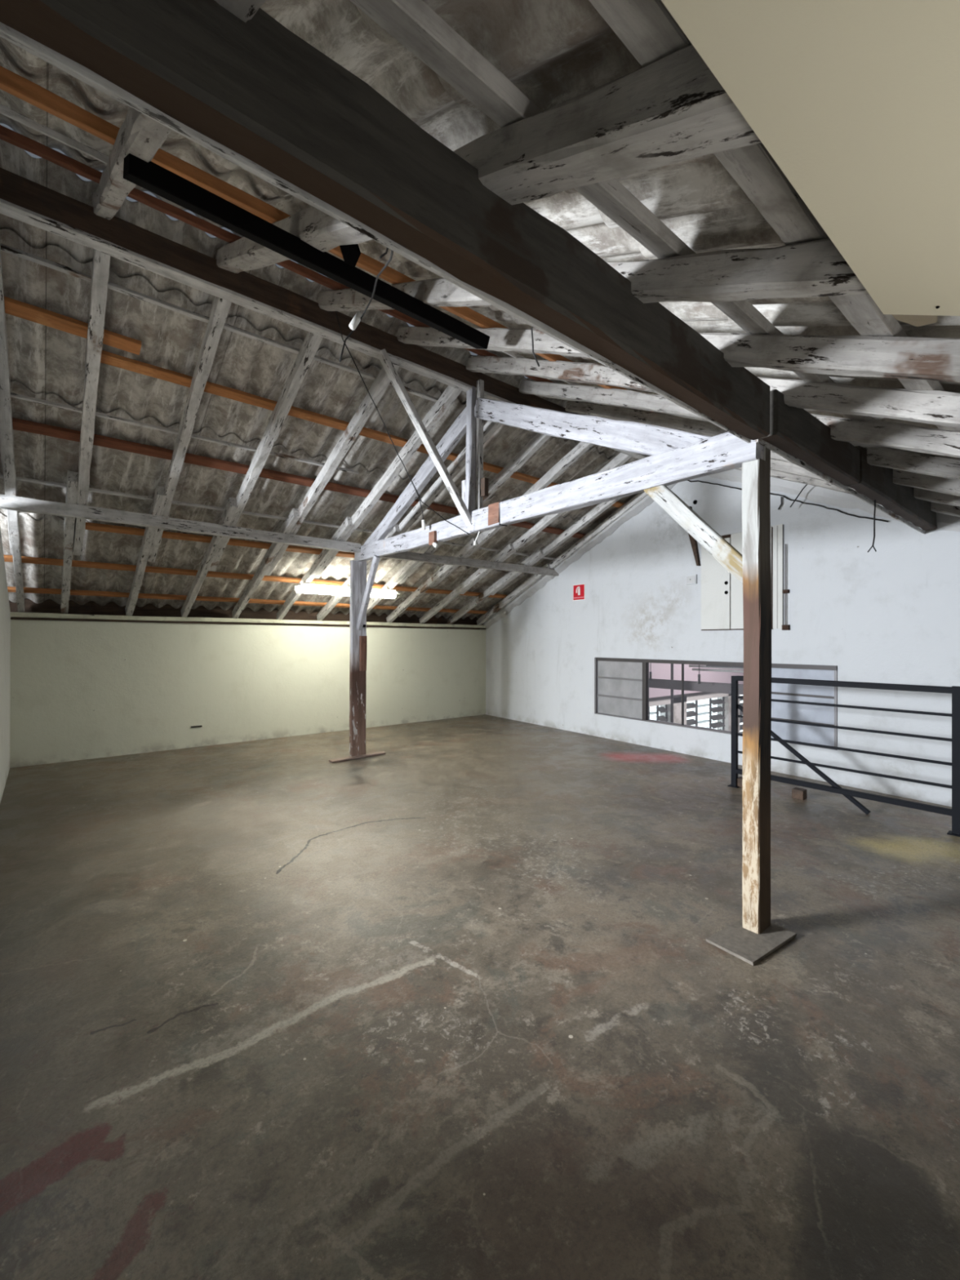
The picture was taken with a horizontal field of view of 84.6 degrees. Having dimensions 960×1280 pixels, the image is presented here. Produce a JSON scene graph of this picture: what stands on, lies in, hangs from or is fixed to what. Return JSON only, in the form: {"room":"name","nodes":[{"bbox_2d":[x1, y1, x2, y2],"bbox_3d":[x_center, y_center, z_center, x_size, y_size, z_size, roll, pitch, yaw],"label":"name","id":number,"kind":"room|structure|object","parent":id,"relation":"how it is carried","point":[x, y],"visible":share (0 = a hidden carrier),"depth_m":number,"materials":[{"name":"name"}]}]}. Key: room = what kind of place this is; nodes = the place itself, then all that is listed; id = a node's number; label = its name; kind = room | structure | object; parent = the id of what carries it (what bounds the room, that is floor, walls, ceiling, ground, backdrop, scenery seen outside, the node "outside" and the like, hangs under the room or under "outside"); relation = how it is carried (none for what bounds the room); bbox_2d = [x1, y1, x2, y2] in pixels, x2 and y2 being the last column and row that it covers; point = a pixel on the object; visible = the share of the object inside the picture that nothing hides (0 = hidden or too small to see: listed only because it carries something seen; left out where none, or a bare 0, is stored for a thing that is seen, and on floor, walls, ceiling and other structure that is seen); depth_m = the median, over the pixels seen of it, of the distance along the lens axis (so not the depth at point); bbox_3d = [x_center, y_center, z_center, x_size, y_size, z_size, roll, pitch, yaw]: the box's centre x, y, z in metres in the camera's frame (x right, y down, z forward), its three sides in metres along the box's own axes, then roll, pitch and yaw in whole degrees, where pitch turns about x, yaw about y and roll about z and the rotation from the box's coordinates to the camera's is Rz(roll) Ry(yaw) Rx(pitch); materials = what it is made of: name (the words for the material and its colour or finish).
{"room":"warehouse","nodes":[
{"label":"warehouse","id":0,"kind":"room"},
{"bbox_2d":[0,527,10,803],"bbox_3d":[-2.727,-0.274,2.708,0.150,3.550,9.350,0,0,-40],"label":"wall","id":1,"kind":"structure","parent":0,"point":[5,613],"depth_m":5.26,"materials":[{"name":"paint"}]},
{"bbox_2d":[0,0,769,443],"bbox_3d":[0.095,-1.099,1.507,3.260,0.262,0.109,0,0,-40],"label":"purlin","id":2,"kind":"object","parent":1,"relation":"attached to","point":[254,94],"visible":0.98,"depth_m":1.17,"materials":[{"name":"brown wood"}]},
{"bbox_2d":[9,619,485,768],"bbox_3d":[-2.701,0.648,8.668,8.100,1.745,0.200,0,0,-40],"label":"wall","id":3,"kind":"structure","parent":0,"point":[79,690],"depth_m":7.57,"materials":[{"name":"beige paint"}]},
{"bbox_2d":[8,598,486,629],"bbox_3d":[-2.847,-0.356,8.537,8.300,0.350,0.338,0,0,-40],"label":"wall plate","id":4,"kind":"object","parent":3,"relation":"on","point":[48,610],"visible":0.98,"depth_m":7.65,"materials":[{"name":"brown wood"}]},
{"bbox_2d":[0,246,24,612],"bbox_3d":[-4.035,-1.355,4.529,0.082,2.060,4.605,0,0,-39],"label":"rafter","id":5,"kind":"object","parent":4,"relation":"on","point":[6,438],"visible":0.95,"depth_m":4.16,"materials":[{"name":"white paint"}]},
{"bbox_2d":[60,249,110,613],"bbox_3d":[-3.681,-1.354,4.822,0.162,2.062,4.606,0,0,-40],"label":"rafter","id":6,"kind":"object","parent":4,"relation":"on","point":[74,531],"visible":0.95,"depth_m":4.10,"materials":[{"name":"white paint"}]},
{"bbox_2d":[4,296,141,355],"bbox_3d":[-3.032,-2.122,3.308,1.531,0.087,0.108,0,0,-41],"label":"batten","id":7,"kind":"object","parent":6,"relation":"on","point":[13,307],"visible":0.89,"depth_m":3.51,"materials":[{"name":"orange wood"}]},
{"bbox_2d":[0,243,439,402],"bbox_3d":[-1.884,-2.272,3.780,3.900,0.049,0.041,0,0,-39],"label":"batten","id":8,"kind":"object","parent":6,"relation":"on","point":[5,248],"visible":0.77,"depth_m":3.60,"materials":[{"name":"white paint"}]},
{"bbox_2d":[124,296,231,615],"bbox_3d":[-3.168,-1.349,5.245,0.148,2.067,4.604,0,0,-40],"label":"rafter","id":9,"kind":"object","parent":4,"relation":"on","point":[163,496],"visible":0.94,"depth_m":4.54,"materials":[{"name":"white paint"}]},
{"bbox_2d":[10,392,359,474],"bbox_3d":[-2.695,-1.804,4.521,3.600,0.040,0.034,0,0,-40],"label":"batten","id":10,"kind":"object","parent":9,"relation":"on","point":[12,394],"visible":0.87,"depth_m":4.48,"materials":[{"name":"brown wood"}]},
{"bbox_2d":[0,167,371,353],"bbox_3d":[-1.974,-2.361,3.223,2.850,0.193,0.101,0,0,-40],"label":"ridge beam","id":11,"kind":"structure","parent":9,"relation":"attached to","point":[24,200],"depth_m":3.21,"materials":[{"name":"brown wood"}]},
{"bbox_2d":[12,417,586,538],"bbox_3d":[-1.199,-1.678,6.124,7.950,0.080,0.113,0,0,-39],"label":"batten","id":12,"kind":"object","parent":9,"relation":"on","point":[19,424],"visible":0.66,"depth_m":4.98,"materials":[{"name":"brown wood"}]},
{"bbox_2d":[180,331,323,617],"bbox_3d":[-2.667,-1.347,5.661,0.148,2.064,4.604,0,0,-40],"label":"rafter","id":13,"kind":"object","parent":4,"relation":"on","point":[234,507],"visible":0.91,"depth_m":5.00,"materials":[{"name":"white paint"}]},
{"bbox_2d":[100,350,624,507],"bbox_3d":[-0.194,-2.021,5.916,6.670,0.083,0.097,0,0,-40],"label":"batten","id":14,"kind":"object","parent":13,"relation":"on","point":[107,357],"visible":0.58,"depth_m":4.47,"materials":[{"name":"orange wood"}]},
{"bbox_2d":[231,364,399,617],"bbox_3d":[-2.157,-1.345,6.083,0.161,2.063,4.605,0,0,-40],"label":"rafter","id":15,"kind":"object","parent":4,"relation":"on","point":[296,517],"visible":0.87,"depth_m":5.52,"materials":[{"name":"white paint"}]},
{"bbox_2d":[84,522,355,558],"bbox_3d":[-2.838,-1.163,6.336,3.100,0.077,0.094,0,0,-39],"label":"batten","id":16,"kind":"object","parent":15,"relation":"on","point":[89,526],"visible":0.66,"depth_m":5.99,"materials":[{"name":"orange wood"}]},
{"bbox_2d":[275,385,462,619],"bbox_3d":[-1.658,-1.342,6.495,0.148,2.063,4.603,0,0,-40],"label":"rafter","id":17,"kind":"object","parent":4,"relation":"on","point":[349,525],"visible":0.84,"depth_m":5.91,"materials":[{"name":"white paint"}]},
{"bbox_2d":[0,474,555,559],"bbox_3d":[-1.608,-1.395,6.616,7.950,0.038,0.041,0,0,-40],"label":"batten","id":18,"kind":"object","parent":17,"relation":"on","point":[18,478],"visible":0.62,"depth_m":5.50,"materials":[{"name":"white paint"}]},
{"bbox_2d":[316,421,502,620],"bbox_3d":[-1.155,-1.342,6.914,0.157,2.071,4.601,0,0,-40],"label":"rafter","id":19,"kind":"object","parent":4,"relation":"on","point":[490,428],"visible":0.49,"depth_m":6.31,"materials":[{"name":"white paint"}]},
{"bbox_2d":[366,432,551,613],"bbox_3d":[-0.646,-1.339,7.334,0.154,2.062,4.603,0,0,-40],"label":"rafter","id":20,"kind":"object","parent":4,"relation":"on","point":[520,459],"visible":0.45,"depth_m":6.34,"materials":[{"name":"white paint"}]},
{"bbox_2d":[386,441,594,622],"bbox_3d":[-0.164,-1.335,7.733,0.149,2.068,4.603,0,0,-40],"label":"rafter","id":21,"kind":"object","parent":4,"relation":"on","point":[580,449],"visible":0.77,"depth_m":7.55,"materials":[{"name":"white paint"}]},
{"bbox_2d":[418,452,631,623],"bbox_3d":[0.377,-1.332,8.180,0.149,2.066,4.602,0,0,-40],"label":"rafter","id":22,"kind":"object","parent":4,"relation":"on","point":[620,460],"visible":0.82,"depth_m":8.08,"materials":[{"name":"white paint"}]},
{"bbox_2d":[446,497,621,624],"bbox_3d":[0.874,-1.330,8.593,0.150,2.061,4.605,0,0,-40],"label":"rafter","id":23,"kind":"object","parent":4,"relation":"on","point":[600,508],"visible":0.76,"depth_m":8.47,"materials":[{"name":"white paint"}]},
{"bbox_2d":[7,586,488,613],"bbox_3d":[-2.847,-0.567,8.107,7.950,0.065,0.086,0,0,-40],"label":"batten","id":24,"kind":"object","parent":23,"relation":"on","point":[33,590],"visible":0.74,"depth_m":7.23,"materials":[{"name":"orange wood"}]},
{"bbox_2d":[476,492,647,625],"bbox_3d":[1.292,-1.325,8.941,0.136,2.065,4.614,0,0,-36],"label":"rafter","id":25,"kind":"object","parent":4,"relation":"on","point":[532,580],"visible":0.77,"depth_m":8.77,"materials":[{"name":"white paint"}]},
{"bbox_2d":[3,554,507,598],"bbox_3d":[-2.438,-0.842,7.615,7.950,0.070,0.097,0,0,-40],"label":"batten","id":26,"kind":"object","parent":25,"relation":"on","point":[6,557],"visible":0.66,"depth_m":6.60,"materials":[{"name":"orange wood"}]},
{"bbox_2d":[0,512,532,619],"bbox_3d":[-2.393,-0.795,8.072,8.602,0.905,2.019,0,0,-40],"label":"sheeting","id":27,"kind":"structure","parent":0,"point":[44,538],"depth_m":6.83,"materials":[{"name":"metal"}]},
{"bbox_2d":[294,582,350,595],"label":"tube light","id":28,"kind":"object","parent":27,"relation":"hanging from","point":[304,588],"depth_m":7.41,"materials":[{"name":"white plastic"}]},
{"bbox_2d":[369,587,399,598],"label":"tube light","id":29,"kind":"object","parent":27,"relation":"hanging from","point":[375,593],"depth_m":8.02,"materials":[{"name":"white plastic"}]},
{"bbox_2d":[0,113,567,384],"bbox_3d":[0.358,-2.530,4.760,8.602,0.336,0.579,0,0,-40],"label":"sheeting","id":30,"kind":"structure","parent":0,"point":[73,153],"depth_m":2.81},
{"bbox_2d":[0,381,599,574],"bbox_3d":[-1.329,-1.512,6.791,8.602,0.789,1.752,0,0,-40],"label":"sheeting","id":31,"kind":"structure","parent":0,"point":[37,456],"depth_m":5.31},
{"bbox_2d":[0,228,636,523],"bbox_3d":[-0.484,-2.080,5.775,8.602,0.611,1.335,0,0,-40],"label":"sheeting","id":32,"kind":"structure","parent":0,"point":[44,358],"depth_m":4.25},
{"bbox_2d":[0,138,638,464],"bbox_3d":[0.014,-2.437,5.175,8.602,0.348,0.656,0,0,-40],"label":"sheeting","id":33,"kind":"structure","parent":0,"point":[14,159],"depth_m":3.42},
{"bbox_2d":[0,38,648,411],"bbox_3d":[0.782,-2.212,4.246,8.602,0.572,1.146,0,0,-40],"label":"sheeting","id":34,"kind":"structure","parent":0,"point":[50,77],"depth_m":2.42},
{"bbox_2d":[0,0,843,417],"bbox_3d":[1.479,-1.699,3.401,8.602,0.765,1.556,0,0,-40],"label":"sheeting","id":35,"kind":"structure","parent":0,"point":[337,28],"depth_m":1.50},
{"bbox_2d":[0,714,959,1279],"bbox_3d":[-1.542,1.567,3.655,12.700,0.120,10.200,0,0,-40],"label":"floor","id":36,"kind":"structure","parent":0,"point":[454,1002],"depth_m":2.07,"materials":[{"name":"concrete"}]},
{"bbox_2d":[328,751,385,763],"bbox_3d":[-1.567,1.501,6.776,0.761,0.026,0.104,0,0,-43],"label":"base plate","id":37,"kind":"object","parent":36,"relation":"on","point":[375,753],"visible":1,"depth_m":6.73,"materials":[{"name":"brown wood"}]},
{"bbox_2d":[349,560,367,756],"bbox_3d":[-1.566,0.237,6.819,0.210,2.520,0.123,0,0,-40],"label":"post","id":38,"kind":"object","parent":37,"relation":"on","point":[358,638],"visible":0.88,"depth_m":6.79,"materials":[{"name":"brown wood"}]},
{"bbox_2d":[737,776,742,787],"bbox_3d":[2.728,1.479,5.477,0.100,0.090,0.100,0,0,-40],"label":"wood block","id":39,"kind":"object","parent":36,"relation":"on","point":[739,779],"visible":0.49,"depth_m":5.46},
{"bbox_2d":[706,919,796,965],"bbox_3d":[1.372,1.503,2.662,0.422,0.017,0.241,0,0,-35],"label":"base plate","id":40,"kind":"object","parent":36,"relation":"on","point":[750,947],"visible":0.9,"depth_m":2.62,"materials":[{"name":"grey concrete"}]},
{"bbox_2d":[742,446,771,933],"bbox_3d":[1.449,0.138,2.760,0.150,2.721,0.093,0,0,-40],"label":"post","id":41,"kind":"object","parent":40,"relation":"on","point":[756,474],"visible":0.92,"depth_m":2.72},
{"bbox_2d":[354,431,764,561],"bbox_3d":[-0.084,-1.060,4.803,0.094,0.285,5.190,0,0,-36],"label":"tie beam","id":42,"kind":"structure","parent":41,"relation":"attached to","point":[725,451],"depth_m":3.55,"materials":[{"name":"white paint"}]},
{"bbox_2d":[0,493,360,552],"bbox_3d":[-2.917,-1.191,5.625,3.570,0.127,0.108,0,0,-40],"label":"purlin","id":43,"kind":"object","parent":42,"relation":"attached to","point":[6,502],"visible":1,"depth_m":5.33,"materials":[{"name":"white paint"}]},
{"bbox_2d":[355,555,380,630],"bbox_3d":[-1.393,-0.575,6.535,0.056,0.905,0.592,0,0,-37],"label":"knee brace","id":44,"kind":"object","parent":42,"relation":"attached to","point":[375,560],"visible":1,"depth_m":6.50,"materials":[{"name":"white paint"}]},
{"bbox_2d":[363,406,466,545],"bbox_3d":[-0.783,-1.595,5.812,0.085,1.142,2.412,0,0,-37],"label":"rafter","id":45,"kind":"object","parent":42,"relation":"on","point":[457,430],"visible":0.8,"depth_m":5.56,"materials":[{"name":"white paint"}]},
{"bbox_2d":[428,530,438,548],"bbox_3d":[-0.457,-0.991,5.223,0.048,0.175,0.135,0,0,-35],"label":"holder","id":46,"kind":"object","parent":42,"relation":"attached to","point":[433,540],"visible":1,"depth_m":5.20,"materials":[{"name":"brown wood"}]},
{"bbox_2d":[410,478,426,529],"bbox_3d":[-0.614,-1.340,5.206,0.180,0.483,0.036,0,0,-40],"label":"bulb socket","id":47,"kind":"object","parent":46,"relation":"attached to","point":[423,521],"visible":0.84,"depth_m":5.23,"materials":[{"name":"white plastic"}]},
{"bbox_2d":[421,520,426,529],"bbox_3d":[-0.561,-1.147,5.248,0.044,0.098,0.036,0,0,-40],"label":"socket","id":48,"kind":"object","parent":47,"relation":"attached to","point":[423,522],"depth_m":5.23,"materials":[{"name":"white plastic"}]},
{"bbox_2d":[380,551,559,576],"bbox_3d":[-0.039,-1.155,8.005,3.860,0.121,0.104,0,0,-40],"label":"purlin","id":49,"kind":"object","parent":42,"relation":"attached to","point":[405,556],"visible":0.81,"depth_m":7.87,"materials":[{"name":"grey paint"}]},
{"bbox_2d":[462,379,488,534],"bbox_3d":[-0.047,-1.655,4.788,0.110,1.381,0.270,0,0,-40],"label":"post","id":50,"kind":"object","parent":42,"relation":"on","point":[475,487],"visible":0.86,"depth_m":4.76,"materials":[{"name":"white paint"}]},
{"bbox_2d":[364,325,475,391],"bbox_3d":[-0.474,-2.353,4.469,1.050,0.188,0.101,0,0,-40],"label":"ridge beam","id":51,"kind":"structure","parent":50,"relation":"attached to","point":[415,358],"depth_m":4.42,"materials":[{"name":"brown wood"}]},
{"bbox_2d":[377,348,471,526],"bbox_3d":[-0.437,-1.667,4.469,0.955,1.271,0.074,0,0,-40],"label":"diagonal brace","id":52,"kind":"object","parent":50,"relation":"attached to","point":[396,381],"visible":0.98,"depth_m":4.42,"materials":[{"name":"white paint"}]},
{"bbox_2d":[475,372,651,459],"bbox_3d":[1.433,-2.345,6.046,3.900,0.194,0.106,0,0,-40],"label":"ridge beam","id":53,"kind":"structure","parent":50,"relation":"attached to","point":[494,388],"depth_m":5.06,"materials":[{"name":"brown wood"}]},
{"bbox_2d":[474,397,710,455],"bbox_3d":[0.666,-1.564,3.856,0.084,1.237,2.367,0,0,-36],"label":"rafter","id":54,"kind":"object","parent":42,"relation":"on","point":[626,436],"visible":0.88,"depth_m":3.67,"materials":[{"name":"white paint"}]},
{"bbox_2d":[643,484,742,584],"bbox_3d":[1.244,-0.637,3.010,0.054,0.710,0.683,0,0,-40],"label":"knee brace","id":55,"kind":"object","parent":41,"relation":"attached to","point":[723,552],"visible":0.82,"depth_m":2.98,"materials":[{"name":"white paint"}]},
{"bbox_2d":[755,389,937,533],"bbox_3d":[2.865,-1.137,3.807,3.743,0.298,0.131,0,0,-40],"label":"purlin","id":56,"kind":"object","parent":41,"relation":"on","point":[795,435],"visible":0.86,"depth_m":3.19,"materials":[{"name":"brown wood"}]},
{"bbox_2d":[867,499,876,552],"bbox_3d":[2.765,-0.804,3.717,0.193,0.394,0.014,0,0,-40],"label":"wire","id":57,"kind":"object","parent":56,"relation":"hanging from","point":[874,500],"visible":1,"depth_m":3.75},
{"bbox_2d":[791,786,806,799],"bbox_3d":[3.074,1.479,5.075,0.100,0.090,0.100,0,0,-40],"label":"wood block","id":58,"kind":"object","parent":36,"relation":"on","point":[799,793],"visible":1,"depth_m":5.04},
{"bbox_2d":[727,675,959,836],"bbox_3d":[3.626,0.944,4.261,0.102,1.162,3.243,0,0,-38],"label":"railing","id":59,"kind":"object","parent":36,"relation":"on","point":[954,812],"visible":0.8,"depth_m":4.58,"materials":[{"name":"metal"}]},
{"bbox_2d":[356,0,959,458],"bbox_3d":[2.575,-0.895,2.072,8.602,1.120,2.313,0,0,-40],"label":"sheeting","id":60,"kind":"structure","parent":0,"point":[555,52],"depth_m":1.34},
{"bbox_2d":[648,693,739,732],"bbox_3d":[6.424,2.725,13.864,12.400,2.870,0.270,0,0,-40],"label":"wall","id":61,"kind":"structure","parent":0,"point":[727,697],"depth_m":12.50,"materials":[{"name":"paint"}]},
{"bbox_2d":[648,704,668,721],"bbox_3d":[3.810,2.147,11.772,1.140,1.400,0.240,0,0,-40],"label":"window","id":62,"kind":"structure","parent":61,"relation":"in","point":[655,712],"depth_m":11.97,"materials":[{"name":"glass"}]},
{"bbox_2d":[648,691,714,700],"bbox_3d":[6.186,1.288,13.454,11.300,0.050,0.050,0,0,-40],"label":"pipe","id":63,"kind":"object","parent":61,"relation":"attached to","point":[701,692],"visible":0.29,"depth_m":12.05,"materials":[{"name":"metal"}]},
{"bbox_2d":[686,696,725,729],"bbox_3d":[5.543,2.156,13.207,2.140,1.400,0.240,0,0,-40],"label":"window","id":64,"kind":"structure","parent":61,"relation":"in","point":[701,713],"depth_m":13.39,"materials":[{"name":"glass"}]},
{"bbox_2d":[739,694,742,733],"bbox_3d":[7.623,2.167,14.928,2.040,1.400,0.240,0,0,-40],"label":"window","id":65,"kind":"structure","parent":61,"relation":"in","point":[740,700],"depth_m":14.52,"materials":[{"name":"glass"}]},
{"bbox_2d":[648,662,743,697],"bbox_3d":[6.422,-0.170,13.885,12.400,2.940,0.200,0,0,-40],"label":"wall","id":66,"kind":"structure","parent":0,"point":[659,670],"depth_m":12.34,"materials":[{"name":"pink paint"}]},
{"bbox_2d":[648,678,743,694],"bbox_3d":[4.439,0.734,7.179,0.100,0.150,7.400,0,0,-40],"label":"steel beam","id":67,"kind":"structure","parent":66,"relation":"attached to","point":[706,686],"depth_m":8.35,"materials":[{"name":"metal"}]},
{"bbox_2d":[482,475,959,806],"bbox_3d":[2.767,-0.475,7.245,0.200,4.010,9.583,0,0,-35],"label":"wall","id":68,"kind":"structure","parent":0,"point":[891,614],"depth_m":5.97,"materials":[{"name":"white paint"}]},
{"bbox_2d":[573,583,585,600],"bbox_3d":[1.626,-0.787,8.694,0.023,0.267,0.272,0,0,-35],"label":"safety sign","id":69,"kind":"object","parent":68,"relation":"attached to","point":[579,590],"visible":1,"depth_m":8.68,"materials":[{"name":"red plastic"}]},
{"bbox_2d":[483,483,676,628],"bbox_3d":[1.408,-1.306,8.943,0.123,2.144,4.546,0,0,-35],"label":"trim","id":70,"kind":"structure","parent":68,"relation":"attached to","point":[647,500],"depth_m":8.68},
{"bbox_2d":[685,574,697,584],"bbox_3d":[2.799,-0.801,6.987,0.043,0.120,0.150,0,0,-35],"label":"switch box","id":71,"kind":"object","parent":68,"relation":"attached to","point":[691,579],"visible":1,"depth_m":6.97,"materials":[{"name":"white paint"}]},
{"bbox_2d":[688,506,700,565],"bbox_3d":[2.798,-1.371,6.987,0.050,0.800,0.251,0,0,-35],"label":"wedge","id":72,"kind":"object","parent":68,"relation":"attached to","point":[693,542],"visible":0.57,"depth_m":6.92,"materials":[{"name":"brown wood"}]},
{"bbox_2d":[594,657,837,750],"bbox_3d":[2.836,0.722,7.005,0.110,0.895,3.412,0,0,-35],"label":"window","id":73,"kind":"structure","parent":68,"relation":"in","point":[621,685],"depth_m":6.12,"materials":[{"name":"grey metal"}]},
{"bbox_2d":[701,524,783,630],"bbox_3d":[3.163,-0.747,6.470,0.055,1.248,1.070,0,0,-35],"label":"electrical cabinet","id":74,"kind":"object","parent":68,"relation":"attached to","point":[722,593],"visible":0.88,"depth_m":6.52,"materials":[{"name":"metal"}]},
{"bbox_2d":[782,543,790,630],"bbox_3d":[3.483,-0.602,6.002,0.040,0.980,0.070,0,0,-35],"label":"rod","id":75,"kind":"object","parent":68,"relation":"attached to","point":[784,627],"visible":1,"depth_m":5.99,"materials":[{"name":"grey metal"}]},
{"bbox_2d":[688,480,888,522],"bbox_3d":[3.297,-1.687,6.255,0.040,1.052,2.563,0,0,-35],"label":"cable","id":76,"kind":"object","parent":68,"relation":"attached to","point":[689,480],"visible":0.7,"depth_m":5.78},
{"bbox_2d":[707,469,959,532],"bbox_3d":[3.950,-1.397,5.326,0.071,2.272,4.376,0,0,-35],"label":"trim","id":77,"kind":"structure","parent":68,"relation":"attached to","point":[815,494],"depth_m":5.63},
{"bbox_3d":[9.275,-1.694,10.212,12.700,0.100,9.900,0,0,-40],"label":"ceiling","id":78,"kind":"structure","parent":0,"visible":0},
{"bbox_2d":[688,664,743,672],"bbox_3d":[4.342,-0.574,8.009,0.140,2.180,2.400,0,0,-40],"label":"light","id":79,"kind":"object","parent":78,"relation":"hanging from","point":[690,665],"visible":0.17,"depth_m":8.54,"materials":[{"name":"white plastic"}]},
{"bbox_3d":[2.934,0.611,1.195,6.950,1.800,0.200,0,0,-40],"label":"wall","id":80,"kind":"structure","parent":0,"visible":0},
{"bbox_2d":[92,0,266,220],"bbox_3d":[-0.663,-1.385,1.218,0.106,2.305,4.771,0,0,-40],"label":"rafter","id":81,"kind":"object","parent":80,"relation":"on","point":[140,135],"visible":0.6,"depth_m":1.85,"materials":[{"name":"paint"}]},
{"bbox_2d":[661,0,959,315],"bbox_3d":[0.712,-0.564,0.288,2.020,0.589,1.235,0,0,-40],"label":"ceiling panel","id":82,"kind":"object","parent":81,"relation":"attached to","point":[856,103],"visible":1,"depth_m":0.79,"materials":[{"name":"paint"}]},
{"bbox_2d":[891,314,937,326],"bbox_3d":[1.107,-0.840,1.357,0.108,0.070,0.055,0,0,37],"label":"flap","id":83,"kind":"object","parent":82,"relation":"attached to","point":[914,320],"visible":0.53,"depth_m":1.36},
{"bbox_2d":[213,42,761,273],"bbox_3d":[-0.170,-1.412,1.704,0.210,2.364,4.890,0,0,-40],"label":"rafter","id":84,"kind":"object","parent":80,"relation":"on","point":[673,108],"depth_m":1.10,"materials":[{"name":"paint"}]},
{"bbox_2d":[0,66,654,412],"bbox_3d":[0.575,-2.052,3.867,7.800,0.086,0.088,0,0,-39],"label":"batten","id":85,"kind":"object","parent":84,"relation":"on","point":[11,82],"visible":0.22,"depth_m":2.32,"materials":[{"name":"orange wood"}]},
{"bbox_2d":[316,237,868,311],"bbox_3d":[0.344,-1.382,2.053,0.106,2.317,4.765,0,0,-40],"label":"rafter","id":86,"kind":"object","parent":80,"relation":"on","point":[816,268],"visible":0.59,"depth_m":1.56,"materials":[{"name":"paint"}]},
{"bbox_2d":[0,124,554,382],"bbox_3d":[0.059,-2.427,4.491,7.800,0.071,0.092,0,0,-40],"label":"batten","id":87,"kind":"object","parent":86,"relation":"on","point":[9,135],"visible":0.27,"depth_m":2.97,"materials":[{"name":"brown wood"}]},
{"bbox_2d":[0,103,581,385],"bbox_3d":[0.327,-2.226,4.166,7.800,0.040,0.036,0,0,-40],"label":"batten","id":88,"kind":"object","parent":86,"relation":"on","point":[4,110],"visible":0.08,"depth_m":2.34,"materials":[{"name":"white paint"}]},
{"bbox_2d":[123,153,489,349],"bbox_3d":[-0.638,-1.756,2.544,1.805,0.159,0.132,0,0,-43],"label":"channel","id":89,"kind":"object","parent":86,"relation":"attached to","point":[149,175],"visible":0.98,"depth_m":2.29,"materials":[{"name":"black metal"}]},
{"bbox_2d":[339,247,393,362],"bbox_3d":[-0.412,-1.403,2.091,0.126,0.412,1.127,0,0,-24],"label":"hanging cable","id":90,"kind":"object","parent":89,"relation":"hanging from","point":[357,319],"visible":0.87,"depth_m":2.55,"materials":[{"name":"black plastic"}]},
{"bbox_2d":[335,311,470,534],"bbox_3d":[-0.600,-1.688,4.267,1.310,1.504,0.088,0,0,-42],"label":"loose cable","id":91,"kind":"object","parent":86,"relation":"hanging from","point":[335,311],"visible":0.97,"depth_m":4.19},
{"bbox_2d":[530,326,539,366],"bbox_3d":[0.258,-1.340,2.180,0.048,0.155,0.515,0,0,-1],"label":"wire","id":92,"kind":"object","parent":86,"relation":"hanging from","point":[531,328],"visible":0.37,"depth_m":2.41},
{"bbox_2d":[396,325,959,382],"bbox_3d":[0.867,-1.377,2.470,0.103,2.309,4.747,0,0,-40],"label":"rafter","id":93,"kind":"object","parent":80,"relation":"on","point":[926,358],"visible":0.63,"depth_m":1.97,"materials":[{"name":"paint"}]},
{"bbox_2d":[466,355,959,428],"bbox_3d":[1.381,-1.353,2.845,0.107,2.271,4.671,0,0,-39],"label":"rafter","id":94,"kind":"object","parent":80,"relation":"on","point":[937,407],"visible":0.76,"depth_m":2.49,"materials":[{"name":"paint"}]},
{"bbox_2d":[519,378,959,457],"bbox_3d":[1.891,-1.349,3.269,0.110,2.270,4.671,0,0,-40],"label":"rafter","id":95,"kind":"object","parent":80,"relation":"on","point":[881,433],"visible":0.73,"depth_m":3.01,"materials":[{"name":"paint"}]},
{"bbox_2d":[564,400,959,479],"bbox_3d":[2.400,-1.344,3.689,0.100,2.275,4.668,0,0,-40],"label":"rafter","id":96,"kind":"object","parent":80,"relation":"on","point":[940,466],"visible":0.52,"depth_m":4.21,"materials":[{"name":"paint"}]},
{"bbox_2d":[349,0,875,421],"bbox_3d":[1.651,-1.256,2.562,7.800,0.071,0.096,0,0,-40],"label":"batten","id":97,"kind":"object","parent":96,"relation":"on","point":[413,24],"visible":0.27,"depth_m":1.21,"materials":[{"name":"grey paint"}]},
{"bbox_2d":[613,419,959,496],"bbox_3d":[2.859,-1.369,4.132,0.101,2.321,4.768,0,0,-40],"label":"rafter","id":98,"kind":"object","parent":80,"relation":"on","point":[933,483],"visible":0.09,"depth_m":3.73,"materials":[{"name":"paint"}]},
{"bbox_2d":[734,466,959,516],"bbox_3d":[3.885,-1.361,4.982,0.101,2.306,4.770,0,0,-39],"label":"rafter","id":99,"kind":"object","parent":80,"relation":"on","point":[952,510],"visible":0.19,"depth_m":5.37,"materials":[{"name":"paint"}]},
{"bbox_2d":[770,459,959,506],"bbox_3d":[3.386,-1.373,4.567,0.107,2.313,4.767,0,0,-40],"label":"rafter","id":100,"kind":"object","parent":80,"relation":"on","point":[777,465],"visible":0.17,"depth_m":4.30,"materials":[{"name":"paint"}]},
{"bbox_2d":[588,0,959,431],"bbox_3d":[1.829,-1.069,2.189,7.600,0.075,0.114,0,0,-40],"label":"batten","id":101,"kind":"object","parent":100,"relation":"on","point":[647,29],"visible":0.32,"depth_m":1.21,"materials":[{"name":"grey paint"}]},
{"label":"outside","id":102,"kind":"structure","parent":0,"visible":0},
{"bbox_2d":[671,663,673,722],"bbox_3d":[3.568,1.390,9.794,0.040,3.300,0.040,0,0,-40],"label":"conduit","id":103,"kind":"object","parent":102,"point":[672,664],"visible":0.25,"depth_m":9.78,"materials":[{"name":"metal"}]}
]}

